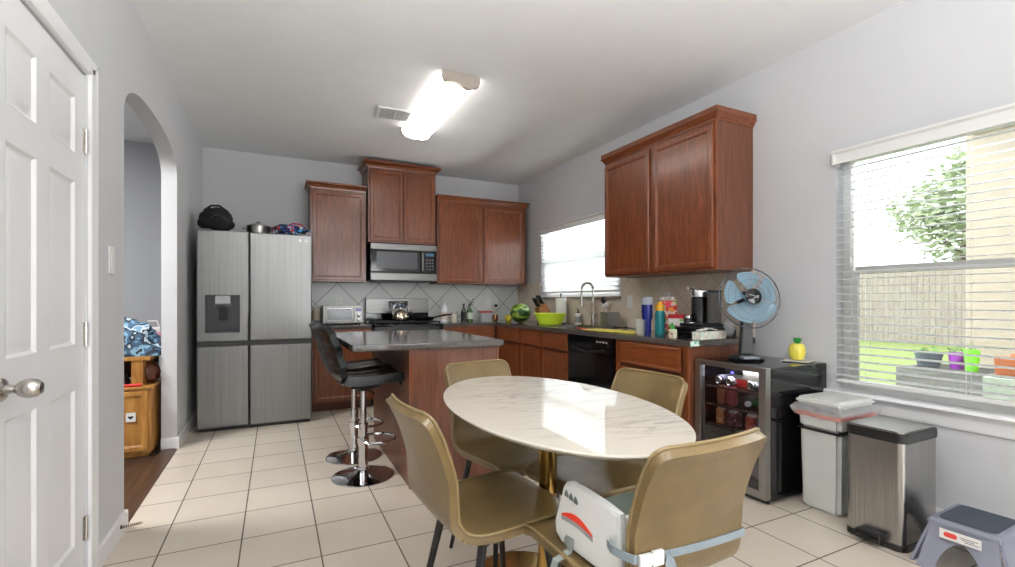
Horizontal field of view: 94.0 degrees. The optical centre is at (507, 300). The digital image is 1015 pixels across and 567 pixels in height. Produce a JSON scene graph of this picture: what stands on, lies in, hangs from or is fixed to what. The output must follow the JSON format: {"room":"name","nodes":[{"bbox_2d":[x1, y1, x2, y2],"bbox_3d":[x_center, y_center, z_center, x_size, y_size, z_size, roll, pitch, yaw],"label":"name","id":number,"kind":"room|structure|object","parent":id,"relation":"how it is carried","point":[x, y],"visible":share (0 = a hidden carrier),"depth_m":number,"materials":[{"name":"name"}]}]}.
{"room":"eat-in kitchen","nodes":[
{"label":"eat-in kitchen","id":0,"kind":"room"},
{"bbox_2d":[20,0,201,566],"bbox_3d":[-1.174,-0.228,0.732,0.100,2.740,9.547,0,0,-26],"label":"wall","id":1,"kind":"structure","parent":0,"point":[113,33],"depth_m":2.40,"materials":[{"name":"paint"}]},
{"bbox_2d":[0,0,87,566],"bbox_3d":[-1.523,0.113,1.604,0.126,2.034,0.723,0,0,-26],"label":"door","id":2,"kind":"structure","parent":1,"relation":"in","point":[44,138],"depth_m":1.55,"materials":[{"name":"white paint"}]},
{"bbox_2d":[26,0,98,566],"bbox_3d":[-1.574,0.082,1.571,0.120,2.120,0.853,0,0,-26],"label":"trim","id":3,"kind":"structure","parent":1,"relation":"attached to","point":[43,8],"depth_m":1.93,"materials":[{"name":"white paint"}]},
{"bbox_2d":[108,246,114,273],"bbox_3d":[-1.825,-0.188,2.184,0.008,0.125,0.075,0,0,-26],"label":"light switch","id":4,"kind":"object","parent":1,"relation":"attached to","point":[111,250],"visible":1,"depth_m":2.17,"materials":[{"name":"white plastic"}]},
{"bbox_2d":[99,510,126,566],"bbox_3d":[-1.820,1.095,2.179,0.014,0.094,0.445,0,0,-26],"label":"baseboard","id":5,"kind":"structure","parent":1,"relation":"attached to","point":[108,543],"depth_m":2.16,"materials":[{"name":"white paint"}]},
{"bbox_2d":[161,436,178,449],"bbox_3d":[-2.587,1.095,3.631,0.114,0.094,0.014,0,0,-26],"label":"baseboard","id":6,"kind":"structure","parent":1,"relation":"attached to","point":[171,442],"depth_m":3.63,"materials":[{"name":"white paint"}]},
{"bbox_2d":[177,411,195,447],"bbox_3d":[-2.854,1.095,4.288,0.014,0.094,1.401,0,0,-26],"label":"baseboard","id":7,"kind":"structure","parent":1,"relation":"attached to","point":[185,431],"depth_m":4.01,"materials":[{"name":"white paint"}]},
{"bbox_2d":[124,140,160,377],"bbox_3d":[-4.362,-0.228,4.488,2.318,2.740,0.100,0,0,-26],"label":"wall","id":8,"kind":"structure","parent":0,"point":[142,168],"depth_m":4.77,"materials":[{"name":"paint"}]},
{"bbox_2d":[124,448,176,522],"bbox_3d":[-2.283,1.137,2.994,0.110,0.011,1.426,0,0,-26],"label":"floor","id":9,"kind":"structure","parent":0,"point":[136,495],"depth_m":2.96,"materials":[{"name":"brown wood"}]},
{"bbox_2d":[202,147,517,338],"bbox_3d":[-1.479,-0.228,5.820,3.842,2.740,0.140,0,0,-26],"label":"wall","id":10,"kind":"structure","parent":0,"point":[269,190],"depth_m":5.20,"materials":[{"name":"paint"}]},
{"bbox_2d":[304,180,366,282],"bbox_3d":[-1.930,-0.743,5.301,0.620,1.065,0.395,0,0,-26],"label":"upper cabinet","id":11,"kind":"object","parent":10,"relation":"attached to","point":[336,211],"visible":0.97,"depth_m":5.16,"materials":[{"name":"brown wood"}]},
{"bbox_2d":[357,158,440,245],"bbox_3d":[-1.276,-1.111,5.585,0.885,0.905,0.460,0,0,-26],"label":"upper cabinet","id":12,"kind":"object","parent":10,"relation":"attached to","point":[400,197],"visible":0.99,"depth_m":5.40,"materials":[{"name":"brown wood"}]},
{"bbox_2d":[366,243,436,282],"bbox_3d":[-1.257,-0.434,5.584,0.765,0.432,0.467,0,0,-26],"label":"microwave","id":13,"kind":"object","parent":12,"relation":"attached to","point":[385,262],"visible":0.97,"depth_m":5.42,"materials":[{"name":"silver metal"}]},
{"bbox_2d":[312,282,517,321],"bbox_3d":[-1.055,0.013,5.944,2.668,0.486,0.010,0,0,-26],"label":"backsplash","id":14,"kind":"structure","parent":10,"relation":"attached to","point":[454,296],"depth_m":5.99,"materials":[{"name":"tile"}]},
{"bbox_2d":[429,194,529,285],"bbox_3d":[-0.352,-0.740,6.074,1.245,1.060,0.395,0,0,-26],"label":"upper cabinet","id":15,"kind":"object","parent":10,"relation":"attached to","point":[479,241],"visible":0.92,"depth_m":5.88,"materials":[{"name":"brown wood"}]},
{"bbox_2d":[124,0,906,184],"bbox_3d":[-0.552,-1.658,0.981,6.437,0.120,9.647,0,0,-26],"label":"ceiling","id":16,"kind":"structure","parent":0,"point":[561,81],"depth_m":3.21,"materials":[{"name":"paint"}]},
{"bbox_2d":[375,106,414,122],"bbox_3d":[-0.966,-1.590,4.048,0.300,0.015,0.260,0,0,-22],"label":"ceiling vent","id":17,"kind":"object","parent":16,"relation":"in","point":[386,113],"visible":0.82,"depth_m":4.03,"materials":[{"name":"white plastic"}]},
{"bbox_2d":[400,69,479,141],"bbox_3d":[-0.591,-1.545,3.875,0.280,0.104,1.236,0,0,-26],"label":"ceiling light","id":18,"kind":"object","parent":16,"relation":"attached to","point":[450,90],"visible":1,"depth_m":3.64,"materials":[{"name":"white plastic"}]},
{"bbox_2d":[102,400,1004,566],"bbox_3d":[-0.470,1.192,1.022,6.255,0.100,9.650,0,0,-26],"label":"floor","id":19,"kind":"structure","parent":0,"point":[260,496],"depth_m":2.46,"materials":[{"name":"tile"}]},
{"bbox_2d":[124,377,160,457],"bbox_3d":[-3.083,0.883,3.517,0.830,0.518,0.511,0,0,-26],"label":"base cabinet","id":20,"kind":"object","parent":19,"relation":"on","point":[142,404],"visible":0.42,"depth_m":3.45,"materials":[{"name":"brown wood"}]},
{"bbox_2d":[124,354,160,385],"bbox_3d":[-3.072,0.517,3.506,0.770,0.212,0.400,0,0,-26],"label":"wooden shelf","id":21,"kind":"object","parent":20,"relation":"on","point":[134,366],"visible":0.27,"depth_m":3.48,"materials":[{"name":"brown wood"}]},
{"bbox_2d":[124,317,161,356],"bbox_3d":[-3.024,0.249,3.530,0.817,0.323,0.403,0,0,-26],"label":"pile","id":22,"kind":"object","parent":21,"relation":"on","point":[140,339],"visible":0.31,"depth_m":3.55,"materials":[{"name":"fabric"}]},
{"bbox_2d":[145,361,160,381],"bbox_3d":[-2.749,0.542,3.633,0.152,0.163,0.199,0,0,-26],"label":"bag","id":23,"kind":"object","parent":20,"relation":"on","point":[152,369],"visible":0.73,"depth_m":3.58,"materials":[{"name":"leather"}]},
{"bbox_2d":[196,228,311,432],"bbox_3d":[-2.439,0.255,4.633,0.921,1.770,0.822,0,0,-26],"label":"refrigerator","id":24,"kind":"object","parent":19,"relation":"on","point":[254,289],"visible":1,"depth_m":4.25,"materials":[{"name":"metal"}]},
{"bbox_2d":[197,205,234,230],"bbox_3d":[-2.655,-0.745,4.325,0.290,0.250,0.261,0,0,-2],"label":"backpack","id":25,"kind":"object","parent":24,"relation":"on","point":[218,217],"visible":0.83,"depth_m":4.23,"materials":[{"name":"black fabric"}]},
{"bbox_2d":[242,221,271,233],"bbox_3d":[-2.384,-0.690,4.534,0.278,0.140,0.212,0,0,-26],"label":"stock pot","id":26,"kind":"object","parent":24,"relation":"on","point":[255,227],"visible":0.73,"depth_m":4.45,"materials":[{"name":"metal"}]},
{"bbox_2d":[270,223,310,234],"bbox_3d":[-2.107,-0.687,4.603,0.383,0.135,0.270,0,0,-26],"label":"patterned bag","id":27,"kind":"object","parent":24,"relation":"on","point":[281,228],"visible":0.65,"depth_m":4.52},
{"bbox_2d":[311,328,372,411],"bbox_3d":[-1.845,0.720,5.206,0.600,0.845,0.640,0,0,-26],"label":"base cabinet","id":28,"kind":"object","parent":19,"relation":"on","point":[327,394],"visible":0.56,"depth_m":4.89,"materials":[{"name":"brown wood"}]},
{"bbox_2d":[308,320,386,464],"bbox_3d":[-1.159,0.642,3.469,0.557,1.000,0.451,0,0,-26],"label":"bar stool","id":29,"kind":"object","parent":19,"relation":"on","point":[347,456],"visible":0.42,"depth_m":3.46,"materials":[{"name":"black leather"}]},
{"bbox_2d":[312,323,404,487],"bbox_3d":[-0.972,0.642,3.076,0.557,1.000,0.451,0,0,-26],"label":"bar stool","id":30,"kind":"object","parent":19,"relation":"on","point":[365,474],"visible":0.98,"depth_m":2.99,"materials":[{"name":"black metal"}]},
{"bbox_2d":[365,298,442,401],"bbox_3d":[-1.198,0.531,5.465,0.761,1.122,0.662,0,0,-26],"label":"gas range","id":31,"kind":"object","parent":19,"relation":"on","point":[378,311],"visible":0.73,"depth_m":5.59,"materials":[{"name":"silver metal"}]},
{"bbox_2d":[389,301,407,308],"bbox_3d":[-1.316,0.047,5.711,0.230,0.090,0.004,0,0,-26],"label":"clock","id":32,"kind":"object","parent":31,"relation":"on","point":[391,303],"depth_m":5.71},
{"bbox_2d":[392,302,411,320],"bbox_3d":[-1.216,0.118,5.412,0.206,0.218,0.207,0,0,-26],"label":"tea kettle","id":33,"kind":"object","parent":31,"relation":"on","point":[400,314],"visible":1,"depth_m":5.36,"materials":[{"name":"metal"}]},
{"bbox_2d":[365,322,442,326],"bbox_3d":[-1.209,0.270,5.487,0.761,0.025,0.612,0,0,-26],"label":"cooktop","id":34,"kind":"object","parent":31,"relation":"in","point":[373,324],"depth_m":5.25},
{"bbox_2d":[412,314,451,320],"bbox_3d":[-0.879,0.187,5.484,0.466,0.082,0.270,0,0,4],"label":"frying pan","id":35,"kind":"object","parent":31,"relation":"on","point":[413,318],"visible":1,"depth_m":5.40,"materials":[{"name":"black metal"}]},
{"bbox_2d":[374,346,498,488],"bbox_3d":[-0.585,0.719,3.538,0.607,0.846,1.191,0,0,-26],"label":"kitchen island","id":36,"kind":"object","parent":19,"relation":"on","point":[423,387],"visible":0.31,"depth_m":3.00,"materials":[{"name":"brown wood"}]},
{"bbox_2d":[335,329,503,352],"bbox_3d":[-0.728,0.275,3.470,0.957,0.040,1.248,0,0,-26],"label":"island countertop","id":37,"kind":"structure","parent":36,"relation":"on","point":[370,341],"depth_m":3.08,"materials":[{"name":"stone"}]},
{"bbox_2d":[443,326,494,337],"bbox_3d":[-0.574,0.720,5.829,0.640,0.845,0.640,0,0,-26],"label":"base cabinet","id":38,"kind":"object","parent":19,"relation":"on","point":[487,331],"visible":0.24,"depth_m":5.58,"materials":[{"name":"brown wood"}]},
{"bbox_2d":[386,393,560,566],"bbox_3d":[-0.094,0.723,1.549,0.559,0.841,0.415,0,0,-30],"label":"dining chair","id":39,"kind":"object","parent":19,"relation":"on","point":[483,510],"visible":0.94,"depth_m":1.44,"materials":[{"name":"beige leather"}]},
{"bbox_2d":[443,359,559,566],"bbox_3d":[-0.016,0.723,2.185,0.415,0.841,0.559,0,0,-36],"label":"dining chair","id":40,"kind":"object","parent":19,"relation":"on","point":[494,453],"visible":0.47,"depth_m":2.20,"materials":[{"name":"beige leather"}]},
{"bbox_2d":[497,326,520,375],"bbox_3d":[0.278,0.720,5.554,0.642,0.845,0.630,0,0,-26],"label":"base cabinet","id":41,"kind":"object","parent":19,"relation":"on","point":[509,352],"visible":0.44,"depth_m":5.32,"materials":[{"name":"brown wood"}]},
{"bbox_2d":[520,328,542,377],"bbox_3d":[0.519,0.720,5.063,0.642,0.845,0.455,0,0,-26],"label":"base cabinet","id":42,"kind":"object","parent":19,"relation":"on","point":[531,347],"visible":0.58,"depth_m":4.91,"materials":[{"name":"brown wood"}]},
{"bbox_2d":[542,331,569,380],"bbox_3d":[0.720,0.720,4.652,0.642,0.845,0.450,0,0,-26],"label":"base cabinet","id":43,"kind":"object","parent":19,"relation":"on","point":[555,349],"visible":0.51,"depth_m":4.49,"materials":[{"name":"brown wood"}]},
{"bbox_2d":[443,376,695,566],"bbox_3d":[0.146,0.754,1.720,0.712,0.775,1.260,0,0,-21],"label":"dining table","id":44,"kind":"object","parent":19,"relation":"on","point":[552,417],"visible":0.91,"depth_m":1.53,"materials":[{"name":"white stone"}]},
{"bbox_2d":[568,334,615,389],"bbox_3d":[0.947,0.719,4.130,0.654,0.837,0.650,0,0,-26],"label":"dishwasher","id":45,"kind":"object","parent":19,"relation":"on","point":[591,359],"visible":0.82,"depth_m":3.96,"materials":[{"name":"black plastic"}]},
{"bbox_2d":[525,368,687,497],"bbox_3d":[0.407,0.723,1.895,0.559,0.841,0.415,0,0,-32],"label":"dining chair","id":46,"kind":"object","parent":19,"relation":"on","point":[606,478],"visible":0.44,"depth_m":1.90,"materials":[{"name":"beige leather"}]},
{"bbox_2d":[525,427,767,566],"bbox_3d":[0.349,0.723,1.278,0.415,0.841,0.559,0,0,-29],"label":"dining chair","id":47,"kind":"object","parent":19,"relation":"on","point":[685,494],"visible":0.81,"depth_m":1.06,"materials":[{"name":"beige leather"}]},
{"bbox_2d":[550,481,744,566],"bbox_3d":[0.350,0.628,1.246,0.434,0.296,0.359,0,0,-29],"label":"seat","id":48,"kind":"object","parent":47,"relation":"on","point":[591,525],"visible":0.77,"depth_m":1.16,"materials":[{"name":"white plastic"}]},
{"bbox_2d":[616,339,738,430],"bbox_3d":[1.277,0.720,3.516,0.642,0.845,0.720,0,0,-26],"label":"base cabinet","id":49,"kind":"object","parent":19,"relation":"on","point":[661,358],"visible":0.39,"depth_m":3.20,"materials":[{"name":"brown wood"}]},
{"bbox_2d":[327,320,754,346],"bbox_3d":[-0.262,0.239,4.337,2.682,0.115,3.594,0,0,-26],"label":"countertop","id":50,"kind":"structure","parent":49,"relation":"on","point":[651,338],"depth_m":3.73,"materials":[{"name":"stone"}]},
{"bbox_2d":[312,307,319,320],"bbox_3d":[-2.084,0.163,5.160,0.084,0.187,0.084,0,0,-26],"label":"glass jar","id":51,"kind":"object","parent":50,"relation":"on","point":[316,310],"visible":0.66,"depth_m":5.13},
{"bbox_2d":[321,305,362,324],"bbox_3d":[-1.836,0.154,5.245,0.410,0.205,0.345,0,0,-26],"label":"toaster oven","id":52,"kind":"object","parent":50,"relation":"on","point":[330,314],"visible":0.94,"depth_m":5.12,"materials":[{"name":"metal"}]},
{"bbox_2d":[440,300,448,321],"bbox_3d":[-0.773,0.125,5.801,0.101,0.263,0.101,0,0,-26],"label":"pump bottle","id":53,"kind":"object","parent":50,"relation":"on","point":[444,310],"visible":0.93,"depth_m":5.76,"materials":[{"name":"white plastic"}]},
{"bbox_2d":[478,311,492,320],"bbox_3d":[-0.283,0.191,6.053,0.160,0.130,0.130,0,0,-26],"label":"food container","id":54,"kind":"object","parent":50,"relation":"on","point":[483,315],"visible":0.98,"depth_m":6.00,"materials":[{"name":"white"}]},
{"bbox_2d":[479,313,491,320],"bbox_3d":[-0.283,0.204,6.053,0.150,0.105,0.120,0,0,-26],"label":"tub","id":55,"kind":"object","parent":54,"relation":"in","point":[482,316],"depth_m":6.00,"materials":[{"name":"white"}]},
{"bbox_2d":[510,303,530,322],"bbox_3d":[0.151,0.143,5.598,0.230,0.226,0.264,0,0,44],"label":"watermelon","id":56,"kind":"object","parent":50,"relation":"on","point":[520,313],"visible":1,"depth_m":5.51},
{"bbox_2d":[532,295,550,323],"bbox_3d":[0.405,0.094,5.353,0.270,0.325,0.100,0,0,-28],"label":"knife block","id":57,"kind":"object","parent":50,"relation":"on","point":[542,307],"visible":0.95,"depth_m":5.31,"materials":[{"name":"brown wood"}]},
{"bbox_2d":[534,313,566,324],"bbox_3d":[0.456,0.193,5.046,0.352,0.126,0.352,0,0,-36],"label":"plastic bowl","id":58,"kind":"object","parent":50,"relation":"on","point":[542,318],"visible":0.98,"depth_m":4.93,"materials":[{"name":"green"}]},
{"bbox_2d":[555,294,566,323],"bbox_3d":[0.601,0.087,5.329,0.140,0.339,0.140,0,0,-26],"label":"paper towel roll","id":59,"kind":"object","parent":50,"relation":"on","point":[560,303],"visible":0.76,"depth_m":5.28,"materials":[{"name":"white paper"}]},
{"bbox_2d":[542,324,600,327],"bbox_3d":[0.650,0.347,4.807,0.430,0.190,0.690,0,0,-26],"label":"sink","id":60,"kind":"object","parent":50,"relation":"in","point":[561,325],"visible":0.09,"depth_m":5.04,"materials":[{"name":"metal"}]},
{"bbox_2d":[580,282,596,325],"bbox_3d":[0.844,0.028,4.889,0.186,0.457,0.087,0,0,25],"label":"kitchen faucet","id":61,"kind":"object","parent":50,"relation":"on","point":[593,315],"visible":1,"depth_m":4.88,"materials":[{"name":"silver metal"}]},
{"bbox_2d":[600,312,619,327],"bbox_3d":[0.975,0.181,4.509,0.120,0.150,0.150,0,0,-18],"label":"utensil holder","id":62,"kind":"object","parent":50,"relation":"on","point":[606,318],"visible":0.86,"depth_m":4.45,"materials":[{"name":"grey metal"}]},
{"bbox_2d":[583,328,642,333],"bbox_3d":[0.894,0.249,3.936,0.223,0.016,0.561,0,0,-32],"label":"dish towel","id":63,"kind":"object","parent":50,"relation":"on","point":[595,329],"visible":0.94,"depth_m":3.90,"materials":[{"name":"yellow fabric"}]},
{"bbox_2d":[641,297,652,334],"bbox_3d":[1.073,0.113,3.639,0.086,0.286,0.086,0,0,-26],"label":"tumbler","id":64,"kind":"object","parent":50,"relation":"on","point":[647,302],"visible":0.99,"depth_m":3.61,"materials":[{"name":"blue"}]},
{"bbox_2d":[655,301,664,333],"bbox_3d":[1.192,0.130,3.703,0.076,0.252,0.076,0,0,-26],"label":"water bottle","id":65,"kind":"object","parent":50,"relation":"on","point":[659,307],"visible":0.98,"depth_m":3.67,"materials":[{"name":"teal plastic"}]},
{"bbox_2d":[658,297,676,332],"bbox_3d":[1.292,0.112,3.818,0.160,0.288,0.081,0,0,44],"label":"snack bag","id":66,"kind":"object","parent":50,"relation":"on","point":[670,303],"visible":0.57,"depth_m":3.79,"materials":[{"name":"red plastic"}]},
{"bbox_2d":[668,314,689,334],"bbox_3d":[1.300,0.179,3.561,0.082,0.155,0.170,0,0,-32],"label":"snack box","id":67,"kind":"object","parent":50,"relation":"on","point":[676,319],"visible":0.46,"depth_m":3.55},
{"bbox_2d":[680,287,726,326],"bbox_3d":[1.391,0.040,3.371,0.210,0.282,0.246,0,0,-16],"label":"coffee maker","id":68,"kind":"object","parent":50,"relation":"on","point":[706,311],"visible":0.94,"depth_m":3.33,"materials":[{"name":"black plastic"}]},
{"bbox_2d":[692,328,725,339],"bbox_3d":[1.357,0.218,3.184,0.260,0.077,0.070,0,0,-30],"label":"tissue box","id":69,"kind":"object","parent":50,"relation":"on","point":[700,334],"visible":0.98,"depth_m":3.14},
{"bbox_2d":[695,355,825,504],"bbox_3d":[1.574,0.757,2.969,0.560,0.763,0.497,0,0,-26],"label":"fridge","id":70,"kind":"object","parent":19,"relation":"on","point":[776,474],"visible":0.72,"depth_m":2.74,"materials":[{"name":"metal"}]},
{"bbox_2d":[717,384,726,404],"bbox_3d":[1.371,0.596,3.019,0.064,0.121,0.064,0,0,-26],"label":"drink can","id":71,"kind":"object","parent":70,"relation":"in","point":[721,393],"visible":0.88,"depth_m":3.00,"materials":[{"name":"orange metal"}]},
{"bbox_2d":[715,374,732,384],"bbox_3d":[1.391,0.501,3.034,0.121,0.064,0.064,0,0,-26],"label":"drink can","id":72,"kind":"object","parent":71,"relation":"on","point":[720,379],"visible":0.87,"depth_m":3.01,"materials":[{"name":"silver metal"}]},
{"bbox_2d":[716,406,729,423],"bbox_3d":[1.373,0.723,3.014,0.060,0.105,0.060,0,0,-26],"label":"can","id":73,"kind":"object","parent":70,"relation":"in","point":[721,413],"visible":0.8,"depth_m":2.99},
{"bbox_2d":[705,415,746,431],"bbox_3d":[1.583,0.782,2.974,0.460,0.012,0.435,0,0,-26],"label":"shelf","id":74,"kind":"object","parent":70,"relation":"attached to","point":[711,420],"depth_m":3.05,"materials":[{"name":"brown metal"}]},
{"bbox_2d":[726,386,737,406],"bbox_3d":[1.402,0.596,2.956,0.064,0.121,0.064,0,0,-26],"label":"drink can","id":75,"kind":"object","parent":70,"relation":"in","point":[731,396],"visible":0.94,"depth_m":2.93,"materials":[{"name":"red metal"}]},
{"bbox_2d":[705,396,758,415],"bbox_3d":[1.583,0.657,2.974,0.460,0.012,0.435,0,0,-26],"label":"shelf","id":76,"kind":"object","parent":70,"relation":"attached to","point":[710,401],"depth_m":3.06,"materials":[{"name":"wood"}]},
{"bbox_2d":[705,383,758,395],"bbox_3d":[1.583,0.542,2.974,0.460,0.012,0.435,0,0,-26],"label":"shelf","id":77,"kind":"object","parent":70,"relation":"attached to","point":[707,385],"depth_m":2.93,"materials":[{"name":"brown metal"}]},
{"bbox_2d":[727,410,741,426],"bbox_3d":[1.409,0.728,2.942,0.060,0.095,0.060,0,0,-26],"label":"can","id":78,"kind":"object","parent":70,"relation":"in","point":[734,418],"visible":1,"depth_m":2.92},
{"bbox_2d":[733,371,758,382],"bbox_3d":[1.432,0.445,2.792,0.008,0.056,0.230,0,0,-26],"label":"tray","id":79,"kind":"object","parent":70,"relation":"in","point":[748,376],"visible":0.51,"depth_m":2.80,"materials":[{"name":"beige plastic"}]},
{"bbox_2d":[718,268,780,360],"bbox_3d":[1.535,0.081,3.036,0.392,0.588,0.219,0,0,0],"label":"fan","id":80,"kind":"object","parent":70,"relation":"on","point":[760,311],"visible":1,"depth_m":2.99,"materials":[{"name":"plastic"}]},
{"bbox_2d":[718,268,780,328],"bbox_3d":[1.535,-0.019,3.005,0.394,0.388,0.132,0,0,0],"label":"grille","id":81,"kind":"object","parent":80,"relation":"attached to","point":[760,311],"depth_m":2.98,"materials":[{"name":"metal"}]},
{"bbox_2d":[745,414,758,429],"bbox_3d":[1.466,0.726,2.826,0.060,0.100,0.060,0,0,-26],"label":"can","id":82,"kind":"object","parent":70,"relation":"in","point":[750,420],"visible":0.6,"depth_m":2.81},
{"bbox_2d":[745,397,758,407],"bbox_3d":[1.551,0.617,2.884,0.275,0.068,0.067,0,0,-26],"label":"glass bottle","id":83,"kind":"object","parent":70,"relation":"on","point":[755,402],"visible":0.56,"depth_m":2.83,"materials":[{"name":"green glass"}]},
{"bbox_2d":[781,358,814,362],"bbox_3d":[1.801,0.370,2.938,0.150,0.008,0.150,0,0,44],"label":"paper napkin","id":84,"kind":"object","parent":70,"relation":"on","point":[786,359],"visible":0.88,"depth_m":2.92,"materials":[{"name":"white paper"}]},
{"bbox_2d":[788,337,805,359],"bbox_3d":[1.802,0.294,2.947,0.093,0.142,0.095,0,0,-26],"label":"cup","id":85,"kind":"object","parent":84,"relation":"on","point":[796,350],"visible":1,"depth_m":2.92,"materials":[{"name":"yellow"}]},
{"bbox_2d":[796,391,874,516],"bbox_3d":[1.819,0.836,2.630,0.366,0.612,0.280,0,0,-26],"label":"trash can","id":86,"kind":"object","parent":19,"relation":"on","point":[824,433],"visible":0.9,"depth_m":2.55,"materials":[{"name":"white plastic"}]},
{"bbox_2d":[847,415,936,552],"bbox_3d":[1.845,0.870,2.297,0.384,0.544,0.253,0,0,-26],"label":"pedal bin","id":87,"kind":"object","parent":19,"relation":"on","point":[892,460],"visible":0.9,"depth_m":2.21,"materials":[{"name":"metal"}]},
{"bbox_2d":[910,503,1014,566],"bbox_3d":[2.013,1.036,2.028,0.400,0.211,0.340,0,0,-28],"label":"step stool","id":88,"kind":"object","parent":19,"relation":"on","point":[984,534],"visible":1,"depth_m":1.98,"materials":[{"name":"grey plastic"}]},
{"bbox_2d":[961,538,978,547],"bbox_3d":[1.872,0.980,1.919,0.001,0.017,0.060,0,0,-28],"label":"print","id":89,"kind":"object","parent":88,"relation":"on","point":[961,538],"depth_m":1.92},
{"bbox_2d":[518,0,1014,518],"bbox_3d":[2.253,-0.228,2.412,0.140,2.740,9.547,0,0,-26],"label":"wall","id":90,"kind":"structure","parent":0,"point":[912,64],"depth_m":2.86,"materials":[{"name":"paint"}]},
{"bbox_2d":[541,296,620,298],"bbox_3d":[0.777,-0.033,5.304,0.105,0.026,1.580,0,0,-26],"label":"window sill","id":91,"kind":"structure","parent":90,"relation":"attached to","point":[595,297],"depth_m":5.00,"materials":[{"name":"wood"}]},
{"bbox_2d":[546,219,619,296],"bbox_3d":[0.851,-0.470,5.340,0.060,0.845,1.520,0,0,-26],"label":"window","id":92,"kind":"structure","parent":90,"relation":"in","point":[589,293],"depth_m":5.33,"materials":[{"name":"white plastic"}]},
{"bbox_2d":[538,211,619,293],"bbox_3d":[0.763,-0.498,5.297,0.080,0.814,1.536,0,0,-26],"label":"window blind","id":93,"kind":"object","parent":92,"relation":"attached to","point":[576,252],"visible":0.76,"depth_m":5.28,"materials":[{"name":"white plastic"}]},
{"bbox_2d":[518,268,754,336],"bbox_3d":[0.939,0.013,4.921,0.010,0.486,3.580,0,0,-26],"label":"backsplash","id":94,"kind":"structure","parent":90,"relation":"attached to","point":[654,287],"depth_m":4.34,"materials":[{"name":"tile"}]},
{"bbox_2d":[600,104,756,277],"bbox_3d":[1.285,-0.755,3.773,0.401,1.090,1.257,0,0,-26],"label":"upper cabinet","id":95,"kind":"object","parent":90,"relation":"attached to","point":[679,195],"visible":1,"depth_m":3.40,"materials":[{"name":"brown wood"}]},
{"bbox_2d":[823,388,1014,423],"bbox_3d":[2.370,0.540,2.111,0.194,0.024,1.745,0,0,-26],"label":"window sill","id":96,"kind":"structure","parent":90,"relation":"attached to","point":[934,406],"depth_m":2.39,"materials":[{"name":"white paint"}]},
{"bbox_2d":[843,121,1014,413],"bbox_3d":[2.414,-0.174,2.152,0.060,1.408,1.620,0,0,-26],"label":"window","id":97,"kind":"structure","parent":90,"relation":"in","point":[846,275],"depth_m":2.79,"materials":[{"name":"white plastic"}]},
{"bbox_2d":[831,102,1014,406],"bbox_3d":[2.326,-0.204,2.109,0.080,1.372,1.636,0,0,-26],"label":"window blind","id":98,"kind":"object","parent":97,"relation":"attached to","point":[1003,114],"visible":1,"depth_m":2.42,"materials":[{"name":"white plastic"}]},
{"bbox_2d":[853,401,1014,439],"bbox_3d":[2.318,0.591,2.086,0.030,0.078,1.705,0,0,-26],"label":"trim","id":99,"kind":"structure","parent":90,"relation":"attached to","point":[965,423],"depth_m":2.36,"materials":[{"name":"white paint"}]},
{"label":"outside","id":100,"kind":"structure","parent":0,"visible":0},
{"bbox_2d":[859,340,966,384],"bbox_3d":[16.579,1.342,15.366,36.700,0.100,37.000,0,0,-26],"label":"ground","id":101,"kind":"structure","parent":100,"point":[941,348],"depth_m":11.20,"materials":[{"name":"green plant"}]},
{"bbox_2d":[859,269,966,344],"bbox_3d":[14.729,0.186,9.176,0.151,2.212,17.512,0,0,-26],"label":"fence","id":102,"kind":"object","parent":101,"relation":"on","point":[958,278],"visible":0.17,"depth_m":14.12,"materials":[{"name":"wood"}]},
{"bbox_2d":[883,140,966,261],"bbox_3d":[14.525,-1.952,14.754,2.985,6.501,5.133,0,0,-26],"label":"leafy tree","id":103,"kind":"object","parent":101,"relation":"on","point":[963,181],"visible":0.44,"depth_m":15.26,"materials":[{"name":"green plant"}]},
{"bbox_2d":[967,126,1014,367],"bbox_3d":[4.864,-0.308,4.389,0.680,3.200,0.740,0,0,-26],"label":"neighboring building","id":104,"kind":"structure","parent":101,"relation":"on","point":[1004,249],"depth_m":4.42,"materials":[{"name":"beige"}]},
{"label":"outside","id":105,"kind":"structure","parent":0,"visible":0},
{"bbox_3d":[4.041,1.261,1.480,2.240,0.059,6.100,0,0,-26],"label":"patio slab","id":106,"kind":"object","parent":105,"visible":0},
{"bbox_2d":[896,363,994,396],"bbox_3d":[3.319,0.866,3.509,0.550,0.729,0.500,0,0,-26],"label":"raised planter","id":107,"kind":"object","parent":106,"relation":"on","point":[977,378],"visible":0.12,"depth_m":3.40,"materials":[{"name":"grey wood"}]},
{"bbox_2d":[911,341,943,367],"bbox_3d":[3.195,0.399,3.594,0.172,0.196,0.172,0,0,-26],"label":"flower pot","id":108,"kind":"object","parent":107,"relation":"on","point":[932,356],"visible":0.84,"depth_m":3.55,"materials":[{"name":"stone"}]},
{"bbox_2d":[947,346,964,369],"bbox_3d":[3.282,0.409,3.464,0.103,0.176,0.111,0,0,-26],"label":"flower pot","id":109,"kind":"object","parent":107,"relation":"on","point":[954,358],"visible":0.66,"depth_m":3.44,"materials":[{"name":"purple plastic"}]},
{"bbox_2d":[963,343,980,371],"bbox_3d":[3.282,0.394,3.348,0.095,0.205,0.091,0,0,41],"label":"flower pot","id":110,"kind":"object","parent":107,"relation":"on","point":[967,359],"visible":0.73,"depth_m":3.32,"materials":[{"name":"plastic"}]},
{"bbox_2d":[983,376,1014,400],"bbox_3d":[3.631,0.866,2.760,0.550,0.729,1.100,0,0,-26],"label":"raised planter","id":111,"kind":"object","parent":106,"relation":"on","point":[986,379],"visible":0.11,"depth_m":3.06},
{"bbox_2d":[994,354,1014,376],"bbox_3d":[3.459,0.355,3.021,0.321,0.283,0.440,0,0,-26],"label":"flower pot","id":112,"kind":"object","parent":111,"relation":"on","point":[999,362],"visible":0.73,"depth_m":3.13,"materials":[{"name":"ceramic"}]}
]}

